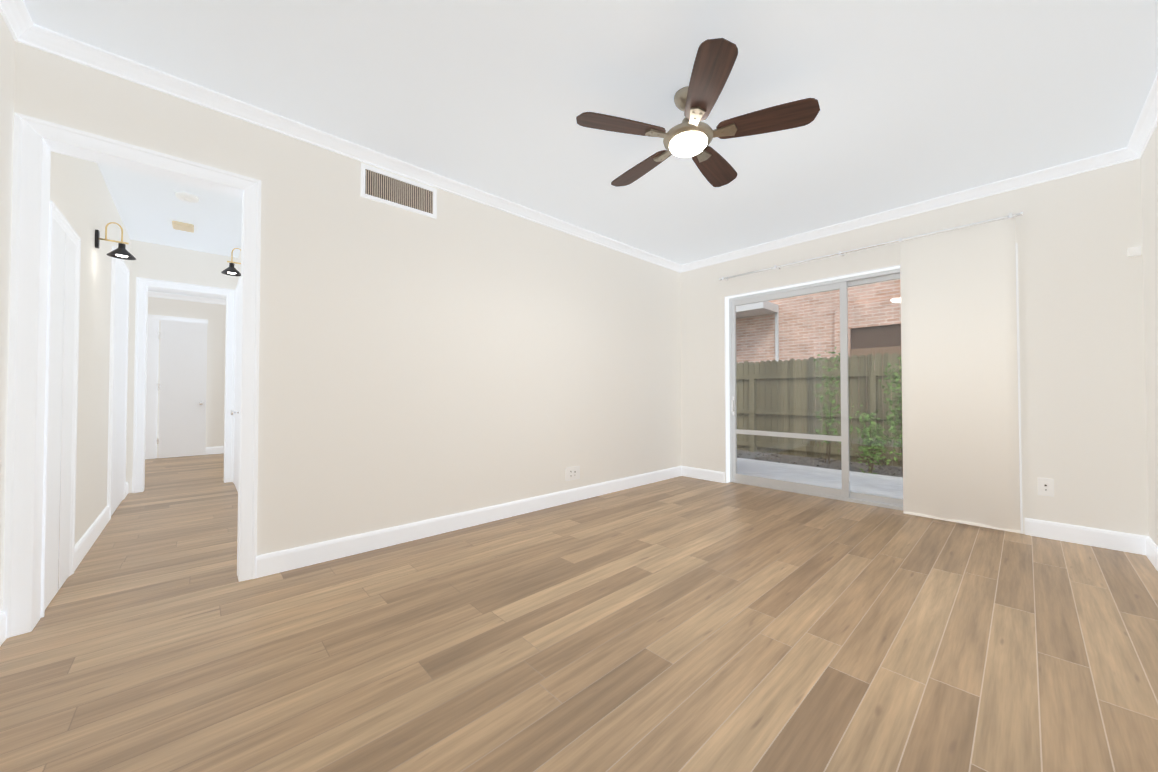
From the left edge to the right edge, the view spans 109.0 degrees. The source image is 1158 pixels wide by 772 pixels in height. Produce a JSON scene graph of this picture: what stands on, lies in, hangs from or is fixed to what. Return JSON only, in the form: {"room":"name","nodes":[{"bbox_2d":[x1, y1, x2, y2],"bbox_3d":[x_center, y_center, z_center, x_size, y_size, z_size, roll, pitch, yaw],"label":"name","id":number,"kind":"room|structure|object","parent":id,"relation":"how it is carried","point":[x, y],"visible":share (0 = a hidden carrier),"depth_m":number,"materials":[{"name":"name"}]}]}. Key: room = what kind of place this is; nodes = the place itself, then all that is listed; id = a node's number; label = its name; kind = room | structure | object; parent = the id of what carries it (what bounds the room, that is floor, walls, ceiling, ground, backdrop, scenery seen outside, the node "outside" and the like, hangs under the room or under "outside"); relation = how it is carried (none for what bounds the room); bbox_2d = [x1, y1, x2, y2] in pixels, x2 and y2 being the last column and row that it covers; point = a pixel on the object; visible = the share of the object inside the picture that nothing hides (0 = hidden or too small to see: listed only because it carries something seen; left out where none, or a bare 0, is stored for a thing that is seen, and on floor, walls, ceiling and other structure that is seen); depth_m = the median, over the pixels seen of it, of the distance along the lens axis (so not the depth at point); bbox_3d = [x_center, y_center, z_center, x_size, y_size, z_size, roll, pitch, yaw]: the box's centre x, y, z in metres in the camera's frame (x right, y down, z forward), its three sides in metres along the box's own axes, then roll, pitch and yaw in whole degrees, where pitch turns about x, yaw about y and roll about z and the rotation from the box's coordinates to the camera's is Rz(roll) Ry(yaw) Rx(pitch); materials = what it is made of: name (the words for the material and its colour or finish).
{"room":"empty living room","nodes":[
{"label":"empty living room","id":0,"kind":"room"},
{"bbox_2d":[0,13,14,611],"bbox_3d":[-1.172,-0.254,0.369,0.120,2.440,3.340,1,-1,-43],"label":"wall","id":1,"kind":"structure","parent":0,"point":[7,54],"depth_m":1.60,"materials":[{"name":"white paint"}]},
{"bbox_2d":[0,611,5,645],"bbox_3d":[-1.170,0.913,0.447,0.015,0.110,3.159,1,-1,-43],"label":"baseboard","id":2,"kind":"structure","parent":1,"relation":"attached to","point":[2,614],"depth_m":1.59,"materials":[{"name":"white"}]},
{"bbox_2d":[0,0,43,50],"bbox_3d":[-1.152,-1.438,0.496,0.054,0.068,3.090,1,-1,-43],"label":"crown molding","id":3,"kind":"structure","parent":1,"relation":"attached to","point":[24,28],"depth_m":1.61,"materials":[{"name":"white wood"}]},
{"bbox_2d":[2,41,129,610],"bbox_3d":[-3.312,-0.213,2.775,0.120,2.440,3.100,1,-1,-43],"label":"wall","id":4,"kind":"structure","parent":0,"point":[81,198],"depth_m":2.51,"materials":[{"name":"white paint"}]},
{"bbox_2d":[45,218,75,608],"bbox_3d":[-2.499,0.120,1.989,0.010,1.732,0.480,1,-1,-43],"label":"door","id":5,"kind":"structure","parent":4,"relation":"in","point":[60,414],"depth_m":1.97,"materials":[{"name":"painted wood"},{"name":"chrome"}]},
{"bbox_2d":[41,201,128,617],"bbox_3d":[-3.214,-0.032,2.768,0.019,2.078,2.700,1,-1,-43],"label":"trim","id":6,"kind":"structure","parent":4,"relation":"attached to","point":[55,213],"depth_m":2.19,"materials":[{"name":"white wood"}]},
{"bbox_2d":[74,506,109,570],"bbox_3d":[-3.126,0.950,2.655,0.015,0.110,1.250,1,-1,-43],"label":"baseboard","id":7,"kind":"structure","parent":4,"relation":"attached to","point":[84,544],"depth_m":2.56,"materials":[{"name":"white"}]},
{"bbox_2d":[95,222,135,259],"bbox_3d":[-3.025,-0.959,2.699,0.180,0.220,0.132,1,-1,-43],"label":"sconce","id":8,"kind":"object","parent":4,"relation":"attached to","point":[120,252],"visible":1,"depth_m":2.69,"materials":[{"name":"black metal"}]},
{"bbox_2d":[111,260,126,515],"bbox_3d":[-3.843,0.011,3.445,0.010,1.998,0.710,1,-1,-43],"label":"hall door","id":9,"kind":"structure","parent":4,"relation":"in","point":[119,387],"depth_m":3.42,"materials":[{"name":"white wood"}]},
{"bbox_2d":[126,239,237,492],"bbox_3d":[-4.003,-0.187,4.329,3.500,2.440,0.120,1,-1,-43],"label":"wall","id":10,"kind":"structure","parent":0,"point":[154,261],"depth_m":4.11,"materials":[{"name":"white paint"}]},
{"bbox_2d":[132,277,234,492],"bbox_3d":[-4.052,-0.007,4.269,0.736,2.078,0.141,1,-1,-43],"label":"trim","id":11,"kind":"structure","parent":10,"relation":"attached to","point":[143,285],"depth_m":4.08,"materials":[{"name":"white wood"}]},
{"bbox_2d":[147,296,225,457],"bbox_3d":[-5.937,-0.152,6.422,3.740,2.440,0.120,1,-1,-43],"label":"wall","id":12,"kind":"structure","parent":0,"point":[213,314],"depth_m":6.48,"materials":[{"name":"white paint"}]},
{"bbox_2d":[145,315,207,458],"bbox_3d":[-6.124,0.013,6.150,0.860,2.100,0.018,1,-1,-43],"label":"trim","id":13,"kind":"structure","parent":12,"relation":"attached to","point":[151,388],"depth_m":6.03,"materials":[{"name":"white wood"}]},
{"bbox_2d":[157,320,206,457],"bbox_3d":[-5.939,0.042,6.181,0.525,2.027,0.107,1,-1,-43],"label":"door","id":14,"kind":"structure","parent":12,"relation":"in","point":[182,389],"depth_m":6.20,"materials":[{"name":"painted wood"},{"name":"chrome"}]},
{"bbox_2d":[148,291,225,304],"bbox_3d":[-5.878,-1.339,6.378,3.500,0.068,0.054,1,-1,-43],"label":"crown molding","id":15,"kind":"structure","parent":12,"relation":"attached to","point":[182,297],"depth_m":6.25,"materials":[{"name":"white"}]},
{"bbox_2d":[206,446,223,454],"bbox_3d":[-5.208,1.022,6.984,1.640,0.110,0.015,1,-1,-43],"label":"baseboard","id":16,"kind":"structure","parent":12,"relation":"attached to","point":[209,450],"depth_m":6.49,"materials":[{"name":"white wood"}]},
{"bbox_2d":[237,245,241,283],"bbox_3d":[-2.679,-0.202,3.442,0.120,2.440,2.980,1,-1,-43],"label":"wall","id":17,"kind":"structure","parent":0,"point":[239,265],"depth_m":4.31,"materials":[{"name":"white paint"}]},
{"bbox_2d":[221,248,240,275],"bbox_3d":[-2.783,-1.013,3.346,0.180,0.220,0.132,1,-1,-43],"label":"sconce","id":18,"kind":"object","parent":17,"relation":"attached to","point":[230,270],"visible":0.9,"depth_m":3.32,"materials":[{"name":"black metal"}]},
{"bbox_2d":[230,285,240,490],"bbox_3d":[-3.399,0.021,4.067,0.082,1.998,0.780,1,-1,-43],"label":"hall door","id":19,"kind":"structure","parent":17,"relation":"in","point":[235,412],"depth_m":4.13,"materials":[{"name":"white wood"}]},
{"bbox_2d":[233,276,240,482],"bbox_3d":[-3.375,-0.010,4.090,0.019,2.078,0.920,1,-1,-43],"label":"trim","id":20,"kind":"structure","parent":17,"relation":"attached to","point":[238,286],"depth_m":4.41,"materials":[{"name":"white wood"}]},
{"bbox_2d":[39,50,680,555],"bbox_3d":[-0.554,-0.204,3.296,4.638,2.440,0.120,1,-1,-43],"label":"wall","id":21,"kind":"structure","parent":0,"point":[459,354],"depth_m":2.71,"materials":[{"name":"white paint"}]},
{"bbox_2d":[3,113,260,638],"bbox_3d":[-2.006,-0.045,1.940,0.780,2.076,0.141,1,-1,-43],"label":"trim","id":22,"kind":"structure","parent":21,"relation":"attached to","point":[37,142],"depth_m":1.70,"materials":[{"name":"white"}]},
{"bbox_2d":[15,26,683,272],"bbox_3d":[-0.518,-1.392,3.231,4.700,0.068,0.054,1,-1,-43],"label":"crown molding","id":23,"kind":"structure","parent":21,"relation":"attached to","point":[53,42],"depth_m":2.24,"materials":[{"name":"white wood"}]},
{"bbox_2d":[361,164,435,218],"bbox_3d":[-1.153,-1.250,2.671,0.470,0.200,0.009,1,-1,-43],"label":"air vent","id":24,"kind":"object","parent":21,"relation":"in","point":[381,186],"visible":1,"depth_m":2.65,"materials":[{"name":"white metal"}]},
{"bbox_2d":[256,466,683,577],"bbox_3d":[-0.242,0.964,3.474,3.913,0.110,0.015,1,-1,-43],"label":"baseboard","id":25,"kind":"structure","parent":21,"relation":"attached to","point":[300,557],"depth_m":2.77,"materials":[{"name":"white wood"}]},
{"bbox_2d":[565,466,579,480],"bbox_3d":[-0.055,0.773,3.652,0.164,0.116,0.010,1,-1,-43],"label":"electrical outlet","id":26,"kind":"object","parent":21,"relation":"attached to","point":[572,473],"visible":1,"depth_m":3.65,"materials":[{"name":"white plastic"}]},
{"bbox_2d":[0,453,1157,771],"bbox_3d":[-1.888,1.074,3.818,6.180,0.100,9.410,1,-1,-43],"label":"floor","id":27,"kind":"structure","parent":0,"point":[684,625],"depth_m":1.56,"materials":[{"name":"brown wood"}]},
{"bbox_2d":[23,0,1157,299],"bbox_3d":[-1.888,-1.475,3.861,6.180,0.120,9.410,1,-1,-43],"label":"ceiling","id":28,"kind":"structure","parent":0,"point":[921,100],"depth_m":2.02,"materials":[{"name":"white paint"}]},
{"bbox_2d":[172,221,193,232],"bbox_3d":[-3.489,-1.404,3.640,0.140,0.030,0.180,1,-1,-43],"label":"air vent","id":29,"kind":"object","parent":28,"relation":"attached to","point":[181,226],"visible":0.96,"depth_m":3.61,"materials":[{"name":"beige plastic"}]},
{"bbox_2d":[175,192,198,202],"bbox_3d":[-2.941,-1.408,3.098,0.132,0.038,0.132,1,-1,-43],"label":"smoke detector","id":30,"kind":"object","parent":28,"relation":"attached to","point":[187,197],"visible":0.96,"depth_m":3.07,"materials":[{"name":"white plastic"}]},
{"bbox_2d":[576,38,819,186],"bbox_3d":[0.546,-1.304,2.087,1.087,0.281,1.090,1,-1,-43],"label":"ceiling fan","id":31,"kind":"object","parent":28,"relation":"hanging from","point":[692,134],"visible":1,"depth_m":1.94,"materials":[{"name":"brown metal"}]},
{"bbox_2d":[680,158,1148,535],"bbox_3d":[2.301,-0.197,3.742,0.160,2.440,3.340,1,-1,-43],"label":"wall","id":32,"kind":"structure","parent":0,"point":[1082,366],"depth_m":2.71,"materials":[{"name":"white paint"}]},
{"bbox_2d":[684,466,724,482],"bbox_3d":[1.378,0.982,4.592,0.015,0.110,0.510,1,-1,-43],"label":"baseboard","id":33,"kind":"structure","parent":32,"relation":"attached to","point":[710,475],"depth_m":4.57,"materials":[{"name":"white wood"}]},
{"bbox_2d":[719,212,1023,280],"bbox_3d":[2.265,-1.152,3.606,0.098,0.042,2.205,1,-1,-43],"label":"rail","id":34,"kind":"object","parent":32,"relation":"attached to","point":[1010,215],"visible":0.96,"depth_m":3.33,"materials":[{"name":"silver metal"}]},
{"bbox_2d":[900,218,1020,532],"bbox_3d":[2.748,-0.075,3.013,0.014,2.131,0.625,1,-1,-43],"label":"blind panel","id":35,"kind":"object","parent":34,"relation":"hanging from","point":[960,409],"visible":1,"depth_m":2.99,"materials":[{"name":"white fabric"}]},
{"bbox_2d":[725,243,1022,533],"bbox_3d":[2.325,0.025,3.652,0.082,1.993,2.156,1,-1,-43],"label":"trim","id":36,"kind":"structure","parent":32,"relation":"attached to","point":[727,424],"depth_m":4.07,"materials":[{"name":"white wood"}]},
{"bbox_2d":[729,268,1020,520],"bbox_3d":[2.375,0.030,3.698,0.096,1.985,2.140,1,-1,-43],"label":"sliding door","id":37,"kind":"structure","parent":32,"relation":"in","point":[845,493],"depth_m":3.81,"materials":[{"name":"clear glass"}]},
{"bbox_2d":[684,148,1123,271],"bbox_3d":[2.259,-1.385,3.649,0.054,0.068,3.090,1,-1,-43],"label":"crown molding","id":38,"kind":"structure","parent":32,"relation":"attached to","point":[1114,157],"depth_m":3.14,"materials":[{"name":"white wood"}]},
{"bbox_2d":[1038,478,1053,496],"bbox_3d":[3.098,0.671,2.739,0.010,0.116,0.072,1,-1,-43],"label":"electrical outlet","id":39,"kind":"object","parent":32,"relation":"attached to","point":[1045,486],"visible":1,"depth_m":2.74,"materials":[{"name":"white plastic"}]},
{"bbox_2d":[1025,518,1139,553],"bbox_3d":[3.187,0.950,2.636,0.015,0.110,0.460,1,-1,-43],"label":"baseboard","id":40,"kind":"structure","parent":32,"relation":"attached to","point":[1126,542],"depth_m":2.61,"materials":[{"name":"white wood"}]},
{"bbox_2d":[1127,246,1140,256],"bbox_3d":[3.342,-0.808,2.484,0.030,0.050,0.047,1,-1,-43],"label":"sensor","id":41,"kind":"object","parent":32,"relation":"attached to","point":[1133,251],"visible":0.98,"depth_m":2.48,"materials":[{"name":"white plastic"}]},
{"bbox_2d":[1141,123,1157,545],"bbox_3d":[1.749,-0.245,0.877,4.860,2.440,0.120,1,-1,-43],"label":"wall","id":42,"kind":"structure","parent":0,"point":[1149,178],"depth_m":2.33,"materials":[{"name":"white paint"}]},
{"bbox_2d":[1124,73,1157,161],"bbox_3d":[1.632,-1.431,0.906,4.700,0.068,0.054,1,-1,-43],"label":"crown molding","id":43,"kind":"structure","parent":42,"relation":"attached to","point":[1147,121],"depth_m":2.25,"materials":[{"name":"white wood"}]},
{"bbox_2d":[1140,535,1157,570],"bbox_3d":[1.645,0.920,0.852,4.700,0.110,0.015,1,-1,-43],"label":"baseboard","id":44,"kind":"structure","parent":42,"relation":"attached to","point":[1148,548],"depth_m":2.37,"materials":[{"name":"white wood"}]},
{"label":"outside","id":45,"kind":"structure","parent":0,"visible":0},
{"bbox_2d":[737,458,902,498],"bbox_3d":[3.643,1.134,3.667,1.740,0.175,11.000,1,-1,-43],"label":"patio slab","id":46,"kind":"object","parent":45,"point":[894,483],"depth_m":4.87,"materials":[{"name":"concrete"}]},
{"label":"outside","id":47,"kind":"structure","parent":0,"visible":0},
{"bbox_2d":[737,439,902,476],"bbox_3d":[7.338,1.188,6.402,7.400,0.200,18.000,1,-1,-43],"label":"mulch","id":48,"kind":"object","parent":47,"point":[787,460],"depth_m":5.99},
{"bbox_2d":[736,279,900,437],"bbox_3d":[9.008,-2.329,6.643,0.300,7.200,24.000,1,-1,-43],"label":"brick building","id":49,"kind":"structure","parent":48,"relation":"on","point":[829,345],"depth_m":10.20,"materials":[{"name":"red brick"}]},
{"bbox_2d":[736,301,778,418],"bbox_3d":[2.611,-0.388,12.647,0.899,3.320,6.450,1,-1,-43],"label":"building","id":50,"kind":"structure","parent":49,"relation":"attached to","point":[739,312],"depth_m":10.56,"materials":[{"name":"brown brick"}]},
{"bbox_2d":[835,298,900,410],"bbox_3d":[7.378,-0.630,8.069,0.119,2.450,4.150,1,-1,-43],"label":"building","id":51,"kind":"structure","parent":49,"relation":"attached to","point":[860,322],"depth_m":9.06,"materials":[{"name":"brown brick"}]},
{"bbox_2d":[736,353,902,466],"bbox_3d":[5.019,0.305,4.919,0.120,1.575,13.050,1,-1,-43],"label":"fence","id":52,"kind":"object","parent":48,"relation":"on","point":[809,420],"depth_m":6.49,"materials":[{"name":"brown wood"}]},
{"bbox_2d":[813,346,840,463],"bbox_3d":[3.584,0.270,5.938,0.363,1.682,0.378,1,-1,-43],"label":"bush","id":53,"kind":"object","parent":48,"relation":"on","point":[830,413],"depth_m":5.92,"materials":[{"name":"green plant"}]},
{"bbox_2d":[849,405,895,473],"bbox_3d":[3.651,0.698,5.146,0.360,0.922,0.500,1,-1,-43],"label":"bush","id":54,"kind":"object","parent":48,"relation":"on","point":[867,444],"depth_m":5.13,"materials":[{"name":"green plant"}]},
{"bbox_2d":[879,356,902,471],"bbox_3d":[4.169,0.357,5.316,0.442,1.487,0.495,1,-1,-43],"label":"bush","id":55,"kind":"object","parent":48,"relation":"on","point":[894,432],"depth_m":5.35,"materials":[{"name":"green plant"}]}
]}

